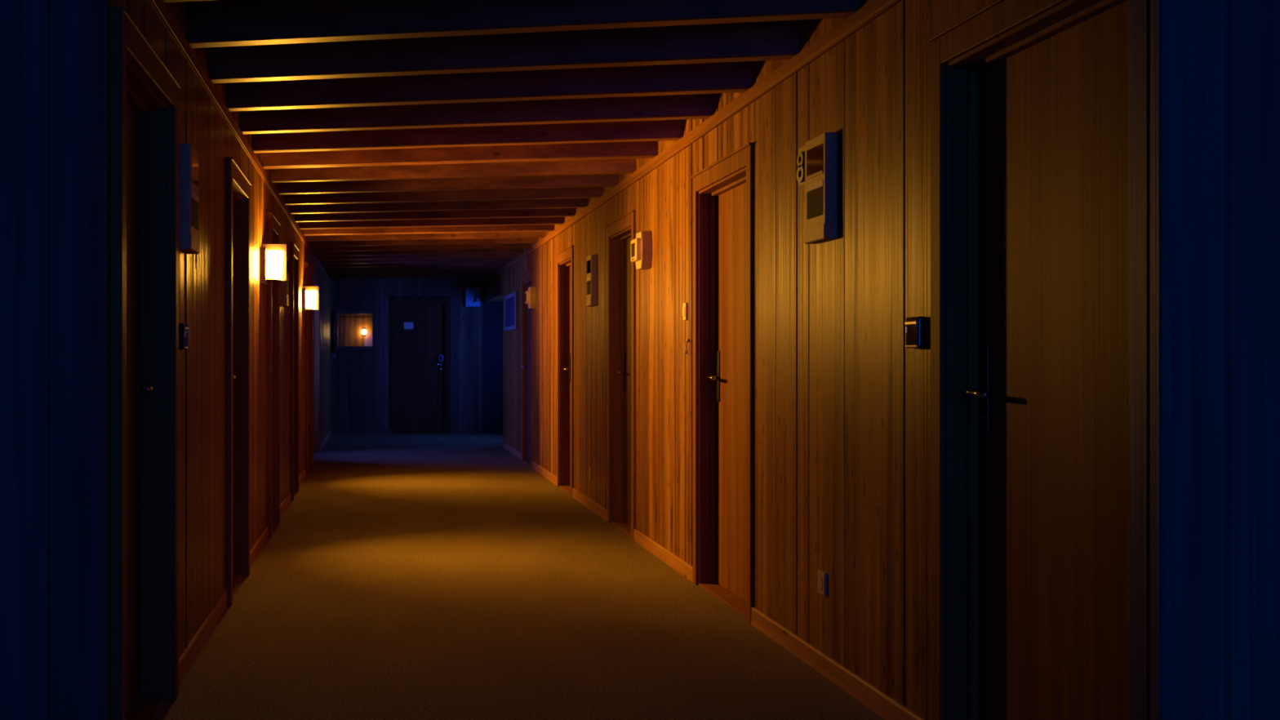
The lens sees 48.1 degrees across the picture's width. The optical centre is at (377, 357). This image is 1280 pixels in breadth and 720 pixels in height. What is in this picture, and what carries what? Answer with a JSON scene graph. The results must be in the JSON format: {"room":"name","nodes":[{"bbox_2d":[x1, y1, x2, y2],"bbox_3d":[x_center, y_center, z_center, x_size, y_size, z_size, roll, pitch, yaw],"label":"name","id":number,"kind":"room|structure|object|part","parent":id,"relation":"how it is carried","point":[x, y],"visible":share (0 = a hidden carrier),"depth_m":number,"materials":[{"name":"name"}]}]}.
{"room":"hotel corridor","nodes":[
{"label":"hotel corridor","id":0,"kind":"room"},
{"bbox_2d":[0,0,106,719],"bbox_3d":[-1.647,-0.075,3.615,1.905,2.410,0.120,0,0,0],"label":"wall","id":1,"kind":"structure","parent":0,"point":[53,53],"depth_m":3.56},
{"bbox_2d":[106,0,330,719],"bbox_3d":[-0.794,-0.075,12.238,0.203,2.410,17.325,0,0,0],"label":"wall","id":2,"kind":"structure","parent":0,"point":[202,290],"depth_m":5.74,"materials":[{"name":"brown wood"}]},
{"bbox_2d":[110,6,180,719],"bbox_3d":[-0.745,0.107,4.150,0.171,2.045,1.048,0,0,0],"label":"door","id":3,"kind":"structure","parent":2,"relation":"in","point":[144,132],"depth_m":4.56,"materials":[{"name":"brown wood"}]},
{"bbox_3d":[-0.776,0.090,4.525,0.009,0.250,0.040,0,0,0],"label":"handle plate","id":4,"kind":"part","parent":3,"relation":"part of","materials":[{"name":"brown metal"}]},
{"bbox_3d":[-0.745,0.096,4.472,0.058,0.020,0.124,0,0,0],"label":"lever","id":5,"kind":"part","parent":3,"relation":"part of","materials":[{"name":"silver metal"}]},
{"bbox_2d":[178,323,189,350],"bbox_3d":[-0.682,-0.075,4.900,0.030,0.092,0.100,0,0,0],"label":"card reader","id":6,"kind":"object","parent":2,"relation":"attached to","point":[184,329],"visible":0.94,"depth_m":4.85,"materials":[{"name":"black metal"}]},
{"bbox_2d":[178,143,199,253],"bbox_3d":[-0.673,-0.565,4.980,0.048,0.370,0.230,0,0,0],"label":"display box","id":7,"kind":"object","parent":2,"relation":"attached to","point":[188,241],"visible":0.97,"depth_m":4.87,"materials":[{"name":"beige plastic"}]},
{"bbox_3d":[-0.654,-0.667,4.984,0.006,0.095,0.185,0,0,0],"label":"panel","id":8,"kind":"part","parent":7,"relation":"part of","materials":[{"name":"black glass"}]},
{"bbox_3d":[-0.654,-0.526,4.985,0.006,0.122,0.180,0,0,0],"label":"panel","id":9,"kind":"part","parent":7,"relation":"part of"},
{"bbox_2d":[195,253,196,269],"bbox_3d":[-0.659,-0.355,5.060,0.004,0.064,0.021,0,0,0],"label":"key","id":10,"kind":"object","parent":7,"relation":"hanging from","point":[195,253],"visible":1,"depth_m":5.06,"materials":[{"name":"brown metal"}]},
{"bbox_2d":[178,589,226,684],"bbox_3d":[-0.691,1.093,5.510,0.012,0.074,1.680,0,0,0],"label":"baseboard","id":11,"kind":"structure","parent":2,"relation":"attached to","point":[190,653],"depth_m":5.42,"materials":[{"name":"brown wood"}]},
{"bbox_2d":[225,157,251,605],"bbox_3d":[-0.745,0.107,6.820,0.171,2.045,0.948,0,0,0],"label":"door","id":12,"kind":"structure","parent":2,"relation":"in","point":[237,184],"depth_m":7.21,"materials":[{"name":"brown wood"}]},
{"bbox_2d":[148,0,331,285],"bbox_3d":[-0.697,-1.117,12.238,0.019,0.061,17.325,0,0,0],"label":"trim","id":13,"kind":"structure","parent":2,"relation":"attached to","point":[160,7],"depth_m":5.96,"materials":[{"name":"brown wood"}]},
{"bbox_2d":[249,526,268,568],"bbox_3d":[-0.691,1.093,8.020,0.012,0.074,1.460,0,0,0],"label":"baseboard","id":14,"kind":"structure","parent":2,"relation":"attached to","point":[260,542],"depth_m":8.07,"materials":[{"name":"brown wood"}]},
{"bbox_2d":[259,244,286,284],"bbox_3d":[-0.622,-0.560,8.302,0.154,0.245,0.104,0,0,0],"label":"wall lamp","id":15,"kind":"object","parent":2,"relation":"attached to","point":[273,257],"visible":1,"depth_m":8.26,"materials":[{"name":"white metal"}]},
{"bbox_3d":[-0.680,-0.547,8.300,0.038,0.218,0.100,0,0,0],"label":"plate","id":16,"kind":"part","parent":15,"relation":"part of","materials":[{"name":"brown wood"}]},
{"bbox_2d":[266,279,281,280],"bbox_3d":[-0.616,-0.464,8.301,0.090,0.003,0.088,0,0,0],"label":"tray","id":17,"kind":"object","parent":15,"relation":"on","point":[266,279],"depth_m":8.30,"materials":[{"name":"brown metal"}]},
{"bbox_3d":[-0.612,-0.552,8.299,0.098,0.172,0.094,0,0,0],"label":"lamp shade","id":18,"kind":"part","parent":15,"relation":"part of","materials":[{"name":"beige glass"}]},
{"bbox_2d":[266,212,280,537],"bbox_3d":[-0.745,0.107,9.140,0.171,2.045,0.788,0,0,0],"label":"door","id":19,"kind":"structure","parent":2,"relation":"in","point":[273,224],"depth_m":9.45,"materials":[{"name":"brown wood"}]},
{"bbox_2d":[280,255,288,306],"bbox_3d":[-0.673,-0.560,10.120,0.048,0.370,0.230,0,0,0],"label":"display box","id":20,"kind":"object","parent":2,"relation":"attached to","point":[284,284],"visible":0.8,"depth_m":10.01,"materials":[{"name":"beige plastic"}]},
{"bbox_3d":[-0.654,-0.662,10.124,0.006,0.095,0.185,0,0,0],"label":"panel","id":21,"kind":"part","parent":20,"relation":"part of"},
{"bbox_3d":[-0.654,-0.521,10.125,0.006,0.122,0.180,0,0,0],"label":"panel","id":22,"kind":"part","parent":20,"relation":"part of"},
{"bbox_2d":[280,491,291,518],"bbox_3d":[-0.691,1.093,10.290,0.012,0.074,1.520,0,0,0],"label":"baseboard","id":23,"kind":"structure","parent":2,"relation":"attached to","point":[284,504],"depth_m":10.36,"materials":[{"name":"brown wood"}]},
{"bbox_2d":[289,242,299,500],"bbox_3d":[-0.745,0.107,11.430,0.171,2.045,0.768,0,0,0],"label":"door","id":24,"kind":"structure","parent":2,"relation":"in","point":[294,250],"depth_m":11.73,"materials":[{"name":"brown wood"}]},
{"bbox_2d":[298,468,306,487],"bbox_3d":[-0.691,1.093,12.570,0.012,0.074,1.520,0,0,0],"label":"baseboard","id":25,"kind":"structure","parent":2,"relation":"attached to","point":[301,477],"depth_m":12.73,"materials":[{"name":"brown wood"}]},
{"bbox_2d":[304,262,313,475],"bbox_3d":[-0.745,0.107,13.850,0.171,2.045,1.048,0,0,0],"label":"door","id":26,"kind":"structure","parent":2,"relation":"in","point":[308,269],"depth_m":13.40,"materials":[{"name":"brown wood"}]},
{"bbox_2d":[302,286,318,312],"bbox_3d":[-0.622,-0.544,12.902,0.154,0.245,0.104,0,0,0],"label":"wall lamp","id":27,"kind":"object","parent":2,"relation":"attached to","point":[309,294],"visible":1,"depth_m":12.85,"materials":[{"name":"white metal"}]},
{"bbox_3d":[-0.680,-0.531,12.900,0.038,0.218,0.100,0,0,0],"label":"plate","id":28,"kind":"part","parent":27,"relation":"part of","materials":[{"name":"brown metal"}]},
{"bbox_3d":[-0.612,-0.536,12.899,0.098,0.172,0.094,0,0,0],"label":"lamp shade","id":29,"kind":"part","parent":27,"relation":"part of","materials":[{"name":"beige glass"}]},
{"bbox_2d":[312,453,315,464],"bbox_3d":[-0.691,1.093,14.860,0.012,0.074,0.980,0,0,0],"label":"baseboard","id":30,"kind":"structure","parent":2,"relation":"attached to","point":[313,455],"depth_m":15.03,"materials":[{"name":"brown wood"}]},
{"bbox_2d":[320,428,331,451],"bbox_3d":[-0.691,1.093,18.875,0.012,0.074,4.050,0,0,0],"label":"baseboard","id":31,"kind":"structure","parent":2,"relation":"attached to","point":[323,442],"depth_m":18.34,"materials":[{"name":"brown wood"}]},
{"bbox_2d":[337,314,372,346],"bbox_3d":[-0.540,-0.075,21.800,1.680,2.410,1.560,0,0,0],"label":"wall","id":32,"kind":"structure","parent":0,"point":[350,326],"depth_m":22.50,"materials":[{"name":"brown wood"}]},
{"bbox_2d":[360,328,366,335],"bbox_3d":[-0.215,-0.420,22.450,0.090,0.120,0.100,0,0,0],"label":"wall lamp","id":33,"kind":"object","parent":32,"relation":"attached to","point":[363,331],"visible":1,"depth_m":22.42,"materials":[{"name":"white glass"}]},
{"bbox_2d":[330,277,482,428],"bbox_3d":[0.341,-0.075,20.960,2.472,2.410,0.120,0,0,0],"label":"wall","id":34,"kind":"structure","parent":0,"point":[361,379],"depth_m":20.90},
{"bbox_2d":[334,311,375,349],"bbox_3d":[-0.335,-0.420,20.921,0.610,0.580,0.078,0,0,0],"label":"window","id":35,"kind":"structure","parent":34,"relation":"in","point":[336,347],"depth_m":20.88,"materials":[{"name":"brown wood"}]},
{"bbox_2d":[331,428,391,433],"bbox_3d":[-0.247,1.095,20.895,0.895,0.070,0.014,0,0,0],"label":"baseboard","id":36,"kind":"structure","parent":34,"relation":"attached to","point":[333,430],"depth_m":20.89,"materials":[{"name":"wood"}]},
{"bbox_2d":[390,297,450,433],"bbox_3d":[0.650,0.107,20.923,0.908,2.045,0.114,0,0,0],"label":"door","id":37,"kind":"structure","parent":34,"relation":"in","point":[420,355],"depth_m":20.93,"materials":[{"name":"brown wood"}]},
{"bbox_2d":[404,322,413,328],"bbox_3d":[0.470,-0.485,20.927,0.140,0.100,0.002,0,0,0],"label":"paper notice","id":38,"kind":"object","parent":37,"relation":"attached to","point":[406,325],"visible":1,"depth_m":20.93,"materials":[{"name":"paper"}]},
{"bbox_3d":[0.955,0.090,20.927,0.040,0.250,0.009,0,0,0],"label":"handle plate","id":39,"kind":"part","parent":37,"relation":"part of","materials":[{"name":"brown metal"}]},
{"bbox_2d":[454,353,459,358],"bbox_3d":[1.200,-0.035,20.890,0.070,0.070,0.024,0,0,0],"label":"light switch","id":40,"kind":"object","parent":34,"relation":"attached to","point":[456,355],"visible":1,"depth_m":20.89,"materials":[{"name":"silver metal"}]},
{"bbox_2d":[450,428,482,433],"bbox_3d":[1.339,1.095,20.895,0.477,0.070,0.014,0,0,0],"label":"baseboard","id":41,"kind":"structure","parent":34,"relation":"attached to","point":[452,430],"depth_m":20.89,"materials":[{"name":"wood"}]},
{"bbox_2d":[465,288,479,306],"bbox_3d":[1.430,-0.910,20.875,0.220,0.280,0.054,0,0,0],"label":"exit sign","id":42,"kind":"object","parent":34,"relation":"attached to","point":[472,295],"visible":1,"depth_m":20.85,"materials":[{"name":"blue plastic"}]},
{"bbox_2d":[183,0,797,44],"bbox_3d":[0.451,-1.360,10.600,7.092,0.160,25.000,0,0,0],"label":"ceiling","id":43,"kind":"structure","parent":0,"point":[211,2],"depth_m":5.02,"materials":[{"name":"brown wood"}]},
{"bbox_2d":[163,0,209,2],"bbox_3d":[0.451,-1.216,4.235,2.480,0.135,0.088,0,0,12],"label":"ceiling beam","id":44,"kind":"structure","parent":43,"relation":"attached to","point":[164,1],"depth_m":4.48,"materials":[{"name":"brown wood"}]},
{"bbox_2d":[329,275,489,279],"bbox_3d":[0.451,-1.216,20.123,2.480,0.135,0.088,0,0,12],"label":"ceiling beam","id":45,"kind":"structure","parent":43,"relation":"attached to","point":[442,276],"depth_m":20.07,"materials":[{"name":"brown wood"}]},
{"bbox_2d":[328,271,493,276],"bbox_3d":[0.451,-1.216,19.461,2.480,0.135,0.088,0,0,12],"label":"ceiling beam","id":46,"kind":"structure","parent":43,"relation":"attached to","point":[473,273],"depth_m":19.41,"materials":[{"name":"brown wood"}]},
{"bbox_2d":[326,268,497,274],"bbox_3d":[0.451,-1.216,18.799,2.480,0.135,0.088,0,0,12],"label":"ceiling beam","id":47,"kind":"structure","parent":43,"relation":"attached to","point":[485,269],"depth_m":18.75,"materials":[{"name":"brown wood"}]},
{"bbox_2d":[324,265,502,271],"bbox_3d":[0.451,-1.216,18.137,2.480,0.135,0.088,0,0,12],"label":"ceiling beam","id":48,"kind":"structure","parent":43,"relation":"attached to","point":[479,267],"depth_m":18.09,"materials":[{"name":"brown wood"}]},
{"bbox_2d":[322,262,506,267],"bbox_3d":[0.451,-1.216,17.475,2.480,0.135,0.088,0,0,12],"label":"ceiling beam","id":49,"kind":"structure","parent":43,"relation":"attached to","point":[455,264],"depth_m":17.43,"materials":[{"name":"brown wood"}]},
{"bbox_2d":[320,257,511,264],"bbox_3d":[0.451,-1.216,16.813,2.480,0.135,0.088,0,0,12],"label":"ceiling beam","id":50,"kind":"structure","parent":43,"relation":"attached to","point":[468,260],"depth_m":16.76,"materials":[{"name":"brown wood"}]},
{"bbox_2d":[318,253,517,260],"bbox_3d":[0.451,-1.216,16.151,2.480,0.135,0.088,0,0,12],"label":"ceiling beam","id":51,"kind":"structure","parent":43,"relation":"attached to","point":[513,255],"depth_m":16.10,"materials":[{"name":"brown wood"}]},
{"bbox_2d":[315,248,523,256],"bbox_3d":[0.451,-1.216,15.489,2.480,0.135,0.088,0,0,12],"label":"ceiling beam","id":52,"kind":"structure","parent":43,"relation":"attached to","point":[479,251],"depth_m":15.44,"materials":[{"name":"brown wood"}]},
{"bbox_2d":[312,243,530,252],"bbox_3d":[0.451,-1.216,14.827,2.480,0.135,0.088,0,0,12],"label":"ceiling beam","id":53,"kind":"structure","parent":43,"relation":"attached to","point":[522,246],"depth_m":14.78,"materials":[{"name":"brown wood"}]},
{"bbox_2d":[310,237,537,247],"bbox_3d":[0.451,-1.216,14.165,2.480,0.135,0.088,0,0,12],"label":"ceiling beam","id":54,"kind":"structure","parent":43,"relation":"attached to","point":[531,240],"depth_m":14.11,"materials":[{"name":"brown wood"}]},
{"bbox_2d":[306,231,545,241],"bbox_3d":[0.451,-1.216,13.503,2.480,0.135,0.088,0,0,12],"label":"ceiling beam","id":55,"kind":"structure","parent":43,"relation":"attached to","point":[508,234],"depth_m":13.46,"materials":[{"name":"brown wood"}]},
{"bbox_2d":[302,224,554,235],"bbox_3d":[0.451,-1.216,12.841,2.480,0.135,0.088,0,0,12],"label":"ceiling beam","id":56,"kind":"structure","parent":43,"relation":"attached to","point":[539,228],"depth_m":12.80,"materials":[{"name":"brown wood"}]},
{"bbox_2d":[299,217,564,229],"bbox_3d":[0.451,-1.216,12.179,2.480,0.135,0.088,0,0,12],"label":"ceiling beam","id":57,"kind":"structure","parent":43,"relation":"attached to","point":[528,220],"depth_m":12.13,"materials":[{"name":"brown wood"}]},
{"bbox_2d":[294,208,575,222],"bbox_3d":[0.451,-1.216,11.517,2.480,0.135,0.088,0,0,12],"label":"ceiling beam","id":58,"kind":"structure","parent":43,"relation":"attached to","point":[552,212],"depth_m":11.47,"materials":[{"name":"brown wood"}]},
{"bbox_2d":[289,198,587,213],"bbox_3d":[0.451,-1.216,10.855,2.480,0.135,0.088,0,0,12],"label":"ceiling beam","id":59,"kind":"structure","parent":43,"relation":"attached to","point":[562,202],"depth_m":10.81,"materials":[{"name":"brown wood"}]},
{"bbox_2d":[284,186,601,204],"bbox_3d":[0.451,-1.216,10.193,2.480,0.135,0.088,0,0,12],"label":"ceiling beam","id":60,"kind":"structure","parent":43,"relation":"attached to","point":[583,192],"depth_m":10.15,"materials":[{"name":"brown wood"}]},
{"bbox_2d":[277,173,617,195],"bbox_3d":[0.451,-1.216,9.531,2.480,0.135,0.088,0,0,12],"label":"ceiling beam","id":61,"kind":"structure","parent":43,"relation":"attached to","point":[602,180],"depth_m":9.48,"materials":[{"name":"brown wood"}]},
{"bbox_2d":[270,158,636,182],"bbox_3d":[0.451,-1.216,8.869,2.480,0.135,0.088,0,0,12],"label":"ceiling beam","id":62,"kind":"structure","parent":43,"relation":"attached to","point":[606,166],"depth_m":8.82,"materials":[{"name":"brown wood"}]},
{"bbox_2d":[262,141,657,168],"bbox_3d":[0.451,-1.216,8.207,2.480,0.135,0.088,0,0,12],"label":"ceiling beam","id":63,"kind":"structure","parent":43,"relation":"attached to","point":[633,149],"depth_m":8.15,"materials":[{"name":"brown wood"}]},
{"bbox_2d":[252,119,683,153],"bbox_3d":[0.451,-1.216,7.545,2.480,0.135,0.088,0,0,12],"label":"ceiling beam","id":64,"kind":"structure","parent":43,"relation":"attached to","point":[657,130],"depth_m":7.49,"materials":[{"name":"brown wood"}]},
{"bbox_2d":[240,93,714,133],"bbox_3d":[0.451,-1.216,6.883,2.480,0.135,0.088,0,0,12],"label":"ceiling beam","id":65,"kind":"structure","parent":43,"relation":"attached to","point":[694,106],"depth_m":6.83,"materials":[{"name":"brown wood"}]},
{"bbox_2d":[226,61,751,111],"bbox_3d":[0.451,-1.216,6.221,2.480,0.135,0.088,0,0,12],"label":"ceiling beam","id":66,"kind":"structure","parent":43,"relation":"attached to","point":[722,77],"depth_m":6.17,"materials":[{"name":"brown wood"}]},
{"bbox_2d":[208,19,799,83],"bbox_3d":[0.451,-1.216,5.559,2.480,0.135,0.088,0,0,12],"label":"ceiling beam","id":67,"kind":"structure","parent":43,"relation":"attached to","point":[762,40],"depth_m":5.50,"materials":[{"name":"brown wood"}]},
{"bbox_2d":[186,0,859,48],"bbox_3d":[0.451,-1.216,4.897,2.480,0.135,0.088,0,0,12],"label":"ceiling beam","id":68,"kind":"structure","parent":43,"relation":"attached to","point":[288,22],"depth_m":4.89,"materials":[{"name":"brown wood"}]},
{"bbox_2d":[154,433,884,719],"bbox_3d":[0.500,1.190,10.650,7.000,0.120,24.900,0,0,0],"label":"floor","id":69,"kind":"structure","parent":0,"point":[406,576],"depth_m":5.95,"materials":[{"name":"carpet"}]},
{"bbox_2d":[482,0,1036,719],"bbox_3d":[2.264,-0.075,11.941,1.373,2.410,18.158,0,0,0],"label":"wall","id":70,"kind":"structure","parent":0,"point":[842,405],"depth_m":5.13,"materials":[{"name":"brown wood"}]},
{"bbox_2d":[503,290,518,331],"bbox_3d":[1.583,-0.545,16.520,0.032,0.430,1.440,0,0,0],"label":"picture frame","id":71,"kind":"object","parent":70,"relation":"attached to","point":[510,300],"visible":1,"depth_m":16.45,"materials":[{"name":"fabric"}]},
{"bbox_2d":[502,440,521,460],"bbox_3d":[1.593,1.093,16.520,0.012,0.074,2.460,0,0,0],"label":"baseboard","id":72,"kind":"structure","parent":70,"relation":"attached to","point":[518,455],"depth_m":16.39,"materials":[{"name":"brown wood"}]},
{"bbox_2d":[520,268,533,467],"bbox_3d":[1.620,0.107,14.775,0.114,2.045,1.038,0,0,0],"label":"door","id":73,"kind":"structure","parent":70,"relation":"in","point":[527,277],"depth_m":15.07,"materials":[{"name":"brown wood"}]},
{"bbox_3d":[1.623,0.090,15.145,0.009,0.250,0.040,0,0,0],"label":"handle plate","id":74,"kind":"part","parent":73,"relation":"part of","materials":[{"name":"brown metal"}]},
{"bbox_2d":[524,286,536,308],"bbox_3d":[1.550,-0.610,14.130,0.098,0.216,0.210,0,0,0],"label":"fire alarm","id":75,"kind":"object","parent":70,"relation":"attached to","point":[530,295],"visible":1,"depth_m":14.04,"materials":[{"name":"beige plastic"}]},
{"bbox_3d":[1.540,-0.610,14.130,0.006,0.210,0.204,0,0,0],"label":"plate","id":76,"kind":"part","parent":75,"relation":"part of","materials":[{"name":"beige plastic"}]},
{"bbox_2d":[532,461,556,485],"bbox_3d":[1.593,1.093,13.275,0.012,0.074,1.970,0,0,0],"label":"baseboard","id":77,"kind":"structure","parent":70,"relation":"attached to","point":[536,467],"depth_m":13.19,"materials":[{"name":"brown wood"}]},
{"bbox_2d":[555,245,573,496],"bbox_3d":[1.655,0.107,11.810,0.155,2.045,0.968,0,0,0],"label":"door","id":78,"kind":"structure","parent":70,"relation":"in","point":[565,259],"depth_m":12.20,"materials":[{"name":"brown wood"}]},
{"bbox_3d":[1.679,0.090,12.145,0.009,0.250,0.040,0,0,0],"label":"handle plate","id":79,"kind":"part","parent":78,"relation":"part of","materials":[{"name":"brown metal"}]},
{"bbox_2d":[572,488,607,521],"bbox_3d":[1.593,1.093,10.465,0.012,0.074,1.730,0,0,0],"label":"baseboard","id":80,"kind":"structure","parent":70,"relation":"attached to","point":[584,500],"depth_m":10.36,"materials":[{"name":"brown wood"}]},
{"bbox_2d":[588,467,591,479],"bbox_3d":[1.591,0.865,10.400,0.016,0.082,0.082,0,0,0],"label":"wall socket","id":81,"kind":"object","parent":70,"relation":"attached to","point":[590,468],"visible":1,"depth_m":10.36,"materials":[{"name":"beige plastic"}]},
{"bbox_2d":[586,254,596,306],"bbox_3d":[1.575,-0.567,10.250,0.048,0.370,0.230,0,0,0],"label":"display box","id":82,"kind":"object","parent":70,"relation":"attached to","point":[591,260],"visible":1,"depth_m":10.14,"materials":[{"name":"beige plastic"}]},
{"bbox_3d":[1.556,-0.669,10.245,0.006,0.095,0.185,0,0,0],"label":"panel","id":83,"kind":"part","parent":82,"relation":"part of","materials":[{"name":"black glass"}]},
{"bbox_3d":[1.556,-0.528,10.245,0.006,0.122,0.180,0,0,0],"label":"panel","id":84,"kind":"part","parent":82,"relation":"part of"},
{"bbox_2d":[606,209,635,540],"bbox_3d":[1.655,0.107,9.110,0.155,2.045,0.988,0,0,0],"label":"door","id":85,"kind":"structure","parent":70,"relation":"in","point":[621,272],"depth_m":9.50,"materials":[{"name":"brown wood"}]},
{"bbox_3d":[1.647,0.096,9.402,0.058,0.020,0.124,0,0,0],"label":"lever","id":86,"kind":"part","parent":85,"relation":"part of","materials":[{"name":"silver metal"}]},
{"bbox_3d":[1.679,0.090,9.455,0.009,0.250,0.040,0,0,0],"label":"handle plate","id":87,"kind":"part","parent":85,"relation":"part of","materials":[{"name":"brown metal"}]},
{"bbox_2d":[631,231,652,269],"bbox_3d":[1.550,-0.632,8.200,0.098,0.216,0.210,0,0,0],"label":"fire alarm","id":88,"kind":"object","parent":70,"relation":"attached to","point":[642,246],"visible":1,"depth_m":8.12,"materials":[{"name":"beige plastic"}]},
{"bbox_2d":[631,242,635,257],"bbox_3d":[1.507,-0.636,8.207,0.004,0.080,0.105,0,0,0],"label":"grille","id":89,"kind":"object","parent":88,"relation":"attached to","point":[633,244],"depth_m":8.20,"materials":[{"name":"plastic"}]},
{"bbox_3d":[1.540,-0.632,8.200,0.006,0.210,0.204,0,0,0],"label":"plate","id":90,"kind":"part","parent":88,"relation":"part of","materials":[{"name":"beige plastic"}]},
{"bbox_2d":[633,528,692,582],"bbox_3d":[1.593,1.093,7.810,0.012,0.074,1.620,0,0,0],"label":"baseboard","id":91,"kind":"structure","parent":70,"relation":"attached to","point":[682,567],"depth_m":7.71,"materials":[{"name":"brown wood"}]},
{"bbox_2d":[682,302,687,319],"bbox_3d":[1.590,-0.240,7.200,0.018,0.090,0.060,0,0,0],"label":"light switch","id":92,"kind":"object","parent":70,"relation":"attached to","point":[685,304],"visible":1,"depth_m":7.17,"materials":[{"name":"beige plastic"}]},
{"bbox_2d":[684,338,689,354],"bbox_3d":[1.584,-0.060,7.130,0.030,0.078,0.018,0,0,0],"label":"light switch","id":93,"kind":"object","parent":70,"relation":"attached to","point":[687,340],"visible":1,"depth_m":7.13,"materials":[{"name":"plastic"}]},
{"bbox_2d":[483,0,902,285],"bbox_3d":[1.592,-1.117,11.881,0.018,0.061,18.038,0,0,0],"label":"trim","id":94,"kind":"structure","parent":70,"relation":"attached to","point":[873,9],"depth_m":5.99,"materials":[{"name":"brown wood"}]},
{"bbox_2d":[691,142,754,623],"bbox_3d":[1.655,0.107,6.457,0.155,2.045,1.093,0,0,0],"label":"door","id":95,"kind":"structure","parent":70,"relation":"in","point":[722,192],"depth_m":6.75,"materials":[{"name":"brown wood"}]},
{"bbox_3d":[1.647,0.096,6.802,0.058,0.020,0.124,0,0,0],"label":"lever","id":96,"kind":"part","parent":95,"relation":"part of","materials":[{"name":"silver metal"}]},
{"bbox_3d":[1.679,0.090,6.855,0.009,0.250,0.040,0,0,0],"label":"handle plate","id":97,"kind":"part","parent":95,"relation":"part of","materials":[{"name":"brown metal"}]},
{"bbox_2d":[796,145,804,186],"bbox_3d":[1.579,-0.709,5.135,0.043,0.143,0.100,0,0,0],"label":"house number","id":98,"kind":"object","parent":70,"relation":"attached to","point":[801,156],"visible":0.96,"depth_m":5.13,"materials":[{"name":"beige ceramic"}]},
{"bbox_2d":[804,132,837,244],"bbox_3d":[1.575,-0.600,4.955,0.048,0.370,0.230,0,0,0],"label":"display box","id":99,"kind":"object","parent":70,"relation":"attached to","point":[820,151],"visible":1,"depth_m":4.88,"materials":[{"name":"beige plastic"}]},
{"bbox_3d":[1.556,-0.561,4.950,0.006,0.122,0.180,0,0,0],"label":"panel","id":100,"kind":"part","parent":99,"relation":"part of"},
{"bbox_3d":[1.556,-0.703,4.950,0.006,0.095,0.185,0,0,0],"label":"panel","id":101,"kind":"part","parent":99,"relation":"part of","materials":[{"name":"black glass"}]},
{"bbox_2d":[817,569,826,595],"bbox_3d":[1.591,0.805,4.985,0.016,0.082,0.082,0,0,0],"label":"wall socket","id":102,"kind":"object","parent":70,"relation":"attached to","point":[821,575],"visible":1,"depth_m":4.96,"materials":[{"name":"beige plastic"}]},
{"bbox_2d":[751,606,924,719],"bbox_3d":[1.593,1.093,4.952,0.012,0.074,1.925,0,0,0],"label":"baseboard","id":103,"kind":"structure","parent":70,"relation":"attached to","point":[875,700],"depth_m":4.83,"materials":[{"name":"brown wood"}]},
{"bbox_2d":[904,316,926,348],"bbox_3d":[1.584,-0.075,4.105,0.030,0.092,0.100,0,0,0],"label":"card reader","id":104,"kind":"object","parent":70,"relation":"attached to","point":[916,326],"visible":1,"depth_m":4.07,"materials":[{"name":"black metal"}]},
{"bbox_2d":[928,0,1150,719],"bbox_3d":[1.655,0.107,3.437,0.155,2.045,1.114,0,0,0],"label":"door","id":105,"kind":"structure","parent":70,"relation":"in","point":[1029,113],"depth_m":3.57,"materials":[{"name":"brown wood"}]},
{"bbox_3d":[1.647,0.096,3.792,0.058,0.020,0.124,0,0,0],"label":"lever","id":106,"kind":"part","parent":105,"relation":"part of","materials":[{"name":"silver metal"}]},
{"bbox_3d":[1.679,0.090,3.845,0.009,0.250,0.040,0,0,0],"label":"handle plate","id":107,"kind":"part","parent":105,"relation":"part of","materials":[{"name":"brown metal"}]},
{"bbox_2d":[1128,0,1279,719],"bbox_3d":[2.498,-0.075,2.902,1.803,2.410,0.120,0,0,0],"label":"wall","id":108,"kind":"structure","parent":0,"point":[1215,67],"depth_m":2.84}
]}

